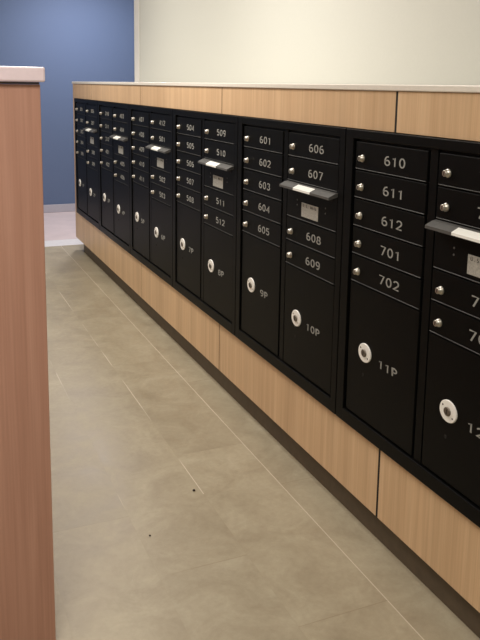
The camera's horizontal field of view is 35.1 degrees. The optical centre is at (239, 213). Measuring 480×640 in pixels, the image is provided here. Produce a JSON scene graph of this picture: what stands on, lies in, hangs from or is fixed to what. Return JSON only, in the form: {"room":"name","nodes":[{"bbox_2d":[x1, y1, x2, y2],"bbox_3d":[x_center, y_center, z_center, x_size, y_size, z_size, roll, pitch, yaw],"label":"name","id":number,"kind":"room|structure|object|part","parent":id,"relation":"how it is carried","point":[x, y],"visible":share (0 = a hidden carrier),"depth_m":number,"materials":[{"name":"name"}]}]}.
{"room":"apartment mail room","nodes":[
{"label":"apartment mail room","id":0,"kind":"room"},
{"bbox_2d":[44,211,77,240],"bbox_3d":[-1.943,0.157,7.839,6.200,0.100,1.670,-3,10,-23],"label":"floor","id":1,"kind":"structure","parent":0,"point":[57,225],"depth_m":7.73,"materials":[{"name":"tile"}]},
{"bbox_2d":[45,239,82,246],"bbox_3d":[-1.562,0.310,6.966,6.000,0.102,0.260,-3,10,-23],"label":"trim","id":2,"kind":"structure","parent":0,"point":[66,242],"depth_m":6.93,"materials":[{"name":"stone"}]},
{"bbox_2d":[0,0,134,204],"bbox_3d":[-2.232,-1.348,8.316,6.200,2.700,0.100,-3,10,-23],"label":"wall","id":3,"kind":"structure","parent":0,"point":[73,40],"depth_m":8.38,"materials":[{"name":"blue paint"}]},
{"bbox_2d":[43,203,74,212],"bbox_3d":[-2.229,-0.053,8.481,6.000,0.089,0.014,-3,10,-23],"label":"baseboard","id":4,"kind":"structure","parent":3,"relation":"attached to","point":[54,207],"depth_m":8.56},
{"bbox_2d":[45,244,479,639],"bbox_3d":[0.236,1.035,2.850,6.200,0.100,8.840,-3,10,-23],"label":"floor","id":5,"kind":"structure","parent":0,"point":[260,549],"depth_m":2.57,"materials":[{"name":"beige tile"}]},
{"bbox_2d":[0,66,55,639],"bbox_3d":[-1.410,0.311,2.255,1.425,1.476,1.545,-3,10,-23],"label":"counter","id":6,"kind":"object","parent":5,"relation":"on","point":[27,596],"depth_m":1.82,"materials":[{"name":"laminate"}]},
{"bbox_2d":[0,66,44,81],"bbox_3d":[-1.399,-0.400,2.134,1.425,0.034,1.545,-3,10,-23],"label":"countertop","id":7,"kind":"structure","parent":6,"relation":"on","point":[7,73],"depth_m":1.70,"materials":[{"name":"white stone"}]},
{"bbox_2d":[73,84,479,637],"bbox_3d":[-0.015,0.076,3.903,0.465,1.432,6.070,-3,10,-23],"label":"cabinet","id":8,"kind":"object","parent":5,"relation":"on","point":[436,542],"visible":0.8,"depth_m":2.62,"materials":[{"name":"brown wood"}]},
{"bbox_3d":[-1.268,-0.987,6.128,0.018,0.118,0.715,-3,10,-23],"label":"panel","id":9,"kind":"part","parent":8,"relation":"part of","materials":[{"name":"brown wood"}]},
{"bbox_3d":[-1.286,0.142,6.319,0.018,0.233,0.715,-3,10,-23],"label":"panel","id":10,"kind":"part","parent":8,"relation":"part of","materials":[{"name":"brown wood"}]},
{"bbox_2d":[74,98,99,229],"bbox_3d":[-1.050,-0.432,6.125,0.441,0.966,0.870,-3,10,-23],"label":"mailbox","id":11,"kind":"object","parent":8,"relation":"in","point":[85,110],"visible":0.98,"depth_m":6.03,"materials":[{"name":"black metal"}]},
{"bbox_3d":[-1.287,-0.764,6.184,0.020,0.085,0.363,-3,10,-23],"label":"mailbox door","id":12,"kind":"part","parent":11,"relation":"part of","materials":[{"name":"black metal"}]},
{"bbox_3d":[-1.286,-0.852,6.169,0.020,0.085,0.363,-3,10,-23],"label":"mailbox door","id":13,"kind":"part","parent":11,"relation":"part of","materials":[{"name":"black metal"}]},
{"bbox_3d":[-1.288,-0.676,6.199,0.020,0.085,0.363,-3,10,-23],"label":"mailbox door","id":14,"kind":"part","parent":11,"relation":"part of","materials":[{"name":"black metal"}]},
{"bbox_3d":[-1.291,-0.499,6.228,0.020,0.085,0.363,-3,10,-23],"label":"mailbox door","id":15,"kind":"part","parent":11,"relation":"part of","materials":[{"name":"black metal"}]},
{"bbox_3d":[-1.290,-0.587,6.213,0.020,0.085,0.363,-3,10,-23],"label":"mailbox door","id":16,"kind":"part","parent":11,"relation":"part of","materials":[{"name":"black metal"}]},
{"bbox_3d":[-1.294,-0.240,6.273,0.018,0.432,0.363,-3,10,-23],"label":"parcel door","id":17,"kind":"part","parent":11,"relation":"part of","materials":[{"name":"black metal"}]},
{"bbox_2d":[83,127,96,132],"bbox_3d":[-1.148,-0.641,5.813,0.035,0.022,0.363,-3,10,-23],"label":"hood","id":18,"kind":"object","parent":11,"relation":"attached to","point":[88,129],"depth_m":5.78,"materials":[{"name":"grey metal"}]},
{"bbox_3d":[-1.127,-0.588,5.831,0.020,0.130,0.363,-3,10,-23],"label":"outgoing mail door","id":19,"kind":"part","parent":11,"relation":"part of","materials":[{"name":"black metal"}]},
{"bbox_3d":[-1.128,-0.478,5.850,0.020,0.085,0.363,-3,10,-23],"label":"mailbox door","id":20,"kind":"part","parent":11,"relation":"part of","materials":[{"name":"black metal"}]},
{"bbox_3d":[-1.125,-0.699,5.813,0.020,0.085,0.363,-3,10,-23],"label":"mailbox door","id":21,"kind":"part","parent":11,"relation":"part of","materials":[{"name":"black metal"}]},
{"bbox_3d":[-1.124,-0.787,5.798,0.020,0.085,0.363,-3,10,-23],"label":"mailbox door","id":22,"kind":"part","parent":11,"relation":"part of","materials":[{"name":"black metal"}]},
{"bbox_3d":[-1.132,-0.153,5.905,0.018,0.387,0.363,-3,10,-23],"label":"parcel door","id":23,"kind":"part","parent":11,"relation":"part of","materials":[{"name":"black metal"}]},
{"bbox_3d":[-1.130,-0.390,5.865,0.020,0.085,0.363,-3,10,-23],"label":"mailbox door","id":24,"kind":"part","parent":11,"relation":"part of","materials":[{"name":"black metal"}]},
{"bbox_2d":[98,101,129,253],"bbox_3d":[-0.704,-0.292,5.335,0.441,0.966,0.870,-3,10,-23],"label":"mailbox","id":25,"kind":"object","parent":8,"relation":"in","point":[113,117],"visible":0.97,"depth_m":5.23,"materials":[{"name":"black metal"}]},
{"bbox_3d":[-0.942,-0.625,5.393,0.020,0.085,0.363,-3,10,-23],"label":"mailbox door","id":26,"kind":"part","parent":25,"relation":"part of","materials":[{"name":"black metal"}]},
{"bbox_3d":[-0.940,-0.713,5.378,0.020,0.085,0.363,-3,10,-23],"label":"mailbox door","id":27,"kind":"part","parent":25,"relation":"part of","materials":[{"name":"black metal"}]},
{"bbox_3d":[-0.944,-0.448,5.423,0.020,0.085,0.363,-3,10,-23],"label":"mailbox door","id":28,"kind":"part","parent":25,"relation":"part of","materials":[{"name":"black metal"}]},
{"bbox_3d":[-0.943,-0.536,5.408,0.020,0.085,0.363,-3,10,-23],"label":"mailbox door","id":29,"kind":"part","parent":25,"relation":"part of","materials":[{"name":"black metal"}]},
{"bbox_3d":[-0.949,-0.101,5.482,0.018,0.432,0.363,-3,10,-23],"label":"parcel door","id":30,"kind":"part","parent":25,"relation":"part of","materials":[{"name":"black metal"}]},
{"bbox_3d":[-0.946,-0.360,5.438,0.020,0.085,0.363,-3,10,-23],"label":"mailbox door","id":31,"kind":"part","parent":25,"relation":"part of","materials":[{"name":"black metal"}]},
{"bbox_2d":[109,134,127,141],"bbox_3d":[-0.803,-0.502,5.022,0.035,0.022,0.363,-3,10,-23],"label":"hood","id":32,"kind":"object","parent":25,"relation":"attached to","point":[117,137],"depth_m":5.00,"materials":[{"name":"grey metal"}]},
{"bbox_3d":[-0.781,-0.449,5.041,0.020,0.130,0.363,-3,10,-23],"label":"outgoing mail door","id":33,"kind":"part","parent":25,"relation":"part of","materials":[{"name":"black metal"}]},
{"bbox_3d":[-0.783,-0.339,5.059,0.020,0.085,0.363,-3,10,-23],"label":"mailbox door","id":34,"kind":"part","parent":25,"relation":"part of","materials":[{"name":"black metal"}]},
{"bbox_3d":[-0.780,-0.559,5.022,0.020,0.085,0.363,-3,10,-23],"label":"mailbox door","id":35,"kind":"part","parent":25,"relation":"part of","materials":[{"name":"black metal"}]},
{"bbox_3d":[-0.778,-0.648,5.007,0.020,0.085,0.363,-3,10,-23],"label":"mailbox door","id":36,"kind":"part","parent":25,"relation":"part of","materials":[{"name":"black metal"}]},
{"bbox_3d":[-0.784,-0.251,5.074,0.020,0.085,0.363,-3,10,-23],"label":"mailbox door","id":37,"kind":"part","parent":25,"relation":"part of","materials":[{"name":"black metal"}]},
{"bbox_3d":[-0.787,-0.014,5.115,0.018,0.387,0.363,-3,10,-23],"label":"parcel door","id":38,"kind":"part","parent":25,"relation":"part of","materials":[{"name":"black metal"}]},
{"bbox_3d":[-0.858,-0.822,5.190,0.018,0.118,1.348,-3,10,-23],"label":"panel","id":39,"kind":"part","parent":8,"relation":"part of","materials":[{"name":"brown wood"}]},
{"bbox_3d":[-0.876,0.307,5.381,0.018,0.233,1.348,-3,10,-23],"label":"panel","id":40,"kind":"part","parent":8,"relation":"part of","materials":[{"name":"brown wood"}]},
{"bbox_2d":[129,104,172,286],"bbox_3d":[-0.359,-0.153,4.544,0.441,0.966,0.870,-3,10,-23],"label":"mailbox","id":41,"kind":"object","parent":8,"relation":"in","point":[150,127],"visible":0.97,"depth_m":4.43,"materials":[{"name":"black metal"}]},
{"bbox_3d":[-0.598,-0.397,4.617,0.020,0.085,0.363,-3,10,-23],"label":"mailbox door","id":42,"kind":"part","parent":41,"relation":"part of","materials":[{"name":"black metal"}]},
{"bbox_3d":[-0.596,-0.485,4.602,0.020,0.085,0.363,-3,10,-23],"label":"mailbox door","id":43,"kind":"part","parent":41,"relation":"part of","materials":[{"name":"black metal"}]},
{"bbox_3d":[-0.595,-0.574,4.587,0.020,0.085,0.363,-3,10,-23],"label":"mailbox door","id":44,"kind":"part","parent":41,"relation":"part of","materials":[{"name":"black metal"}]},
{"bbox_3d":[-0.603,0.038,4.691,0.018,0.432,0.363,-3,10,-23],"label":"parcel door","id":45,"kind":"part","parent":41,"relation":"part of","materials":[{"name":"black metal"}]},
{"bbox_3d":[-0.600,-0.221,4.647,0.020,0.085,0.363,-3,10,-23],"label":"mailbox door","id":46,"kind":"part","parent":41,"relation":"part of","materials":[{"name":"black metal"}]},
{"bbox_3d":[-0.599,-0.309,4.632,0.020,0.085,0.363,-3,10,-23],"label":"mailbox door","id":47,"kind":"part","parent":41,"relation":"part of","materials":[{"name":"black metal"}]},
{"bbox_2d":[146,144,170,152],"bbox_3d":[-0.458,-0.363,4.231,0.035,0.022,0.363,-3,10,-23],"label":"hood","id":48,"kind":"object","parent":41,"relation":"attached to","point":[154,148],"depth_m":4.20,"materials":[{"name":"grey metal"}]},
{"bbox_3d":[-0.436,-0.310,4.250,0.020,0.130,0.363,-3,10,-23],"label":"outgoing mail door","id":49,"kind":"part","parent":41,"relation":"part of","materials":[{"name":"black metal"}]},
{"bbox_3d":[-0.438,-0.200,4.269,0.020,0.085,0.363,-3,10,-23],"label":"mailbox door","id":50,"kind":"part","parent":41,"relation":"part of","materials":[{"name":"black metal"}]},
{"bbox_3d":[-0.434,-0.420,4.231,0.020,0.085,0.363,-3,10,-23],"label":"mailbox door","id":51,"kind":"part","parent":41,"relation":"part of","materials":[{"name":"black metal"}]},
{"bbox_3d":[-0.433,-0.508,4.216,0.020,0.085,0.363,-3,10,-23],"label":"mailbox door","id":52,"kind":"part","parent":41,"relation":"part of","materials":[{"name":"black metal"}]},
{"bbox_3d":[-0.442,0.126,4.324,0.018,0.387,0.363,-3,10,-23],"label":"parcel door","id":53,"kind":"part","parent":41,"relation":"part of","materials":[{"name":"black metal"}]},
{"bbox_3d":[-0.439,-0.111,4.284,0.020,0.085,0.363,-3,10,-23],"label":"mailbox door","id":54,"kind":"part","parent":41,"relation":"part of","materials":[{"name":"black metal"}]},
{"bbox_3d":[-0.349,0.520,4.175,0.018,0.233,1.306,-3,10,-23],"label":"panel","id":55,"kind":"part","parent":8,"relation":"part of","materials":[{"name":"brown wood"}]},
{"bbox_3d":[-0.332,-0.610,3.984,0.018,0.118,1.306,-3,10,-23],"label":"panel","id":56,"kind":"part","parent":8,"relation":"part of","materials":[{"name":"brown wood"}]},
{"bbox_2d":[173,109,238,335],"bbox_3d":[-0.013,-0.014,3.753,0.441,0.966,0.870,-3,10,-23],"label":"mailbox","id":57,"kind":"object","parent":8,"relation":"in","point":[205,144],"visible":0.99,"depth_m":3.62,"materials":[{"name":"black metal"}]},
{"bbox_3d":[-0.258,0.177,3.901,0.018,0.432,0.363,-3,10,-23],"label":"parcel door","id":58,"kind":"part","parent":57,"relation":"part of","materials":[{"name":"black metal"}]},
{"bbox_3d":[-0.255,-0.082,3.856,0.020,0.085,0.363,-3,10,-23],"label":"mailbox door","id":59,"kind":"part","parent":57,"relation":"part of","materials":[{"name":"black metal"}]},
{"bbox_3d":[-0.254,-0.170,3.841,0.020,0.085,0.363,-3,10,-23],"label":"mailbox door","id":60,"kind":"part","parent":57,"relation":"part of","materials":[{"name":"black metal"}]},
{"bbox_3d":[-0.252,-0.258,3.826,0.020,0.085,0.363,-3,10,-23],"label":"mailbox door","id":61,"kind":"part","parent":57,"relation":"part of","materials":[{"name":"black metal"}]},
{"bbox_3d":[-0.251,-0.346,3.812,0.020,0.085,0.363,-3,10,-23],"label":"mailbox door","id":62,"kind":"part","parent":57,"relation":"part of","materials":[{"name":"black metal"}]},
{"bbox_3d":[-0.249,-0.434,3.797,0.020,0.085,0.363,-3,10,-23],"label":"mailbox door","id":63,"kind":"part","parent":57,"relation":"part of","materials":[{"name":"black metal"}]},
{"bbox_2d":[198,158,233,170],"bbox_3d":[-0.112,-0.224,3.441,0.035,0.022,0.363,-3,10,-23],"label":"hood","id":64,"kind":"object","parent":57,"relation":"attached to","point":[217,164],"depth_m":3.42,"materials":[{"name":"grey metal"}]},
{"bbox_3d":[-0.096,0.265,3.534,0.018,0.387,0.363,-3,10,-23],"label":"parcel door","id":65,"kind":"part","parent":57,"relation":"part of","materials":[{"name":"black metal"}]},
{"bbox_3d":[-0.094,0.028,3.493,0.020,0.085,0.363,-3,10,-23],"label":"mailbox door","id":66,"kind":"part","parent":57,"relation":"part of","materials":[{"name":"black metal"}]},
{"bbox_3d":[-0.090,-0.171,3.459,0.020,0.130,0.363,-3,10,-23],"label":"outgoing mail door","id":67,"kind":"part","parent":57,"relation":"part of","materials":[{"name":"black metal"}]},
{"bbox_3d":[-0.092,-0.060,3.478,0.020,0.085,0.363,-3,10,-23],"label":"mailbox door","id":68,"kind":"part","parent":57,"relation":"part of","materials":[{"name":"black metal"}]},
{"bbox_3d":[-0.089,-0.281,3.441,0.020,0.085,0.363,-3,10,-23],"label":"mailbox door","id":69,"kind":"part","parent":57,"relation":"part of","materials":[{"name":"black metal"}]},
{"bbox_3d":[-0.087,-0.369,3.426,0.020,0.085,0.363,-3,10,-23],"label":"mailbox door","id":70,"kind":"part","parent":57,"relation":"part of","materials":[{"name":"black metal"}]},
{"bbox_2d":[72,82,479,92],"bbox_3d":[-0.002,-0.640,3.784,0.482,0.018,6.092,-3,10,-23],"label":"countertop","id":71,"kind":"structure","parent":8,"relation":"on","point":[374,87],"depth_m":2.50,"materials":[{"name":"white stone"}]},
{"bbox_2d":[235,116,347,413],"bbox_3d":[0.332,0.125,2.962,0.441,0.966,0.870,-3,10,-23],"label":"mailbox","id":72,"kind":"object","parent":8,"relation":"in","point":[291,175],"visible":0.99,"depth_m":2.81,"materials":[{"name":"black metal"}]},
{"bbox_3d":[0.087,0.317,3.110,0.018,0.432,0.363,-3,10,-23],"label":"parcel door","id":73,"kind":"part","parent":72,"relation":"part of","materials":[{"name":"black metal"}]},
{"bbox_3d":[0.090,0.058,3.066,0.020,0.085,0.363,-3,10,-23],"label":"mailbox door","id":74,"kind":"part","parent":72,"relation":"part of","materials":[{"name":"black metal"}]},
{"bbox_3d":[0.092,-0.031,3.051,0.020,0.085,0.363,-3,10,-23],"label":"mailbox door","id":75,"kind":"part","parent":72,"relation":"part of","materials":[{"name":"black metal"}]},
{"bbox_3d":[0.093,-0.119,3.036,0.020,0.085,0.363,-3,10,-23],"label":"mailbox door","id":76,"kind":"part","parent":72,"relation":"part of","materials":[{"name":"black metal"}]},
{"bbox_3d":[0.095,-0.207,3.021,0.020,0.085,0.363,-3,10,-23],"label":"mailbox door","id":77,"kind":"part","parent":72,"relation":"part of","materials":[{"name":"black metal"}]},
{"bbox_3d":[0.096,-0.295,3.006,0.020,0.085,0.363,-3,10,-23],"label":"mailbox door","id":78,"kind":"part","parent":72,"relation":"part of","materials":[{"name":"black metal"}]},
{"bbox_2d":[279,180,337,199],"bbox_3d":[0.233,-0.084,2.650,0.035,0.022,0.363,-3,10,-23],"label":"hood","id":79,"kind":"object","parent":72,"relation":"attached to","point":[307,188],"depth_m":2.63,"materials":[{"name":"grey metal"}]},
{"bbox_3d":[0.249,0.404,2.743,0.018,0.387,0.363,-3,10,-23],"label":"parcel door","id":80,"kind":"part","parent":72,"relation":"part of","materials":[{"name":"black metal"}]},
{"bbox_3d":[0.252,0.167,2.702,0.020,0.085,0.363,-3,10,-23],"label":"mailbox door","id":81,"kind":"part","parent":72,"relation":"part of","materials":[{"name":"black metal"}]},
{"bbox_3d":[0.253,0.079,2.687,0.020,0.085,0.363,-3,10,-23],"label":"mailbox door","id":82,"kind":"part","parent":72,"relation":"part of","materials":[{"name":"black metal"}]},
{"bbox_3d":[0.255,-0.032,2.669,0.020,0.130,0.363,-3,10,-23],"label":"outgoing mail door","id":83,"kind":"part","parent":72,"relation":"part of","materials":[{"name":"black metal"}]},
{"bbox_3d":[0.257,-0.142,2.650,0.020,0.085,0.363,-3,10,-23],"label":"mailbox door","id":84,"kind":"part","parent":72,"relation":"part of","materials":[{"name":"black metal"}]},
{"bbox_3d":[0.258,-0.230,2.635,0.020,0.085,0.363,-3,10,-23],"label":"mailbox door","id":85,"kind":"part","parent":72,"relation":"part of","materials":[{"name":"black metal"}]},
{"bbox_3d":[0.174,0.730,2.978,0.018,0.233,1.328,-3,10,-23],"label":"panel","id":86,"kind":"part","parent":8,"relation":"part of","materials":[{"name":"brown wood"}]},
{"bbox_3d":[0.191,-0.399,2.787,0.018,0.118,1.328,-3,10,-23],"label":"panel","id":87,"kind":"part","parent":8,"relation":"part of","materials":[{"name":"brown wood"}]},
{"bbox_2d":[336,128,479,527],"bbox_3d":[0.677,0.264,2.172,0.441,0.966,0.870,-3,10,-23],"label":"mailbox","id":88,"kind":"object","parent":8,"relation":"in","point":[408,370],"visible":1,"depth_m":2.14,"materials":[{"name":"black metal"}]},
{"bbox_3d":[0.433,0.456,2.319,0.018,0.432,0.363,-3,10,-23],"label":"parcel door","id":89,"kind":"part","parent":88,"relation":"part of","materials":[{"name":"black metal"}]},
{"bbox_3d":[0.436,0.197,2.275,0.020,0.085,0.363,-3,10,-23],"label":"mailbox door","id":90,"kind":"part","parent":88,"relation":"part of","materials":[{"name":"black metal"}]},
{"bbox_3d":[0.437,0.109,2.260,0.020,0.085,0.363,-3,10,-23],"label":"mailbox door","id":91,"kind":"part","parent":88,"relation":"part of","materials":[{"name":"black metal"}]},
{"bbox_3d":[0.439,0.020,2.245,0.020,0.085,0.363,-3,10,-23],"label":"mailbox door","id":92,"kind":"part","parent":88,"relation":"part of","materials":[{"name":"black metal"}]},
{"bbox_3d":[0.440,-0.068,2.230,0.020,0.085,0.363,-3,10,-23],"label":"mailbox door","id":93,"kind":"part","parent":88,"relation":"part of","materials":[{"name":"black metal"}]},
{"bbox_3d":[0.441,-0.156,2.215,0.020,0.085,0.363,-3,10,-23],"label":"mailbox door","id":94,"kind":"part","parent":88,"relation":"part of","materials":[{"name":"black metal"}]},
{"bbox_3d":[0.595,0.543,1.952,0.018,0.387,0.363,-3,10,-23],"label":"parcel door","id":95,"kind":"part","parent":88,"relation":"part of","materials":[{"name":"black metal"}]},
{"bbox_2d":[425,219,479,243],"bbox_3d":[0.579,0.055,1.859,0.035,0.022,0.363,-3,10,-23],"label":"hood","id":96,"kind":"object","parent":88,"relation":"attached to","point":[462,230],"depth_m":1.93,"materials":[{"name":"grey metal"}]},
{"bbox_3d":[0.597,0.306,1.911,0.020,0.085,0.363,-3,10,-23],"label":"mailbox door","id":97,"kind":"part","parent":88,"relation":"part of","materials":[{"name":"black metal"}]},
{"bbox_3d":[0.599,0.218,1.897,0.020,0.085,0.363,-3,10,-23],"label":"mailbox door","id":98,"kind":"part","parent":88,"relation":"part of","materials":[{"name":"black metal"}]},
{"bbox_3d":[0.600,0.108,1.878,0.020,0.130,0.363,-3,10,-23],"label":"outgoing mail door","id":99,"kind":"part","parent":88,"relation":"part of","materials":[{"name":"black metal"}]},
{"bbox_3d":[0.602,-0.003,1.859,0.020,0.085,0.363,-3,10,-23],"label":"mailbox door","id":100,"kind":"part","parent":88,"relation":"part of","materials":[{"name":"black metal"}]},
{"bbox_3d":[0.603,-0.091,1.844,0.020,0.085,0.363,-3,10,-23],"label":"mailbox door","id":101,"kind":"part","parent":88,"relation":"part of","materials":[{"name":"black metal"}]},
{"bbox_3d":[0.702,0.943,1.770,0.018,0.233,1.322,-3,10,-23],"label":"panel","id":102,"kind":"part","parent":8,"relation":"part of","materials":[{"name":"brown wood"}]},
{"bbox_3d":[0.719,-0.186,1.579,0.018,0.118,1.322,-3,10,-23],"label":"panel","id":103,"kind":"part","parent":8,"relation":"part of","materials":[{"name":"brown wood"}]},
{"bbox_2d":[139,0,479,84],"bbox_3d":[0.828,-0.349,2.693,0.150,2.700,8.330,-3,10,-23],"label":"wall","id":104,"kind":"structure","parent":0,"point":[401,42],"depth_m":3.59,"materials":[{"name":"beige paint"}]},
{"bbox_2d":[134,0,139,81],"bbox_3d":[-0.814,-1.717,6.264,0.084,1.244,0.144,-3,10,-23],"label":"trim","id":105,"kind":"structure","parent":104,"relation":"attached to","point":[136,2],"depth_m":6.29,"materials":[{"name":"white paint"}]}
]}

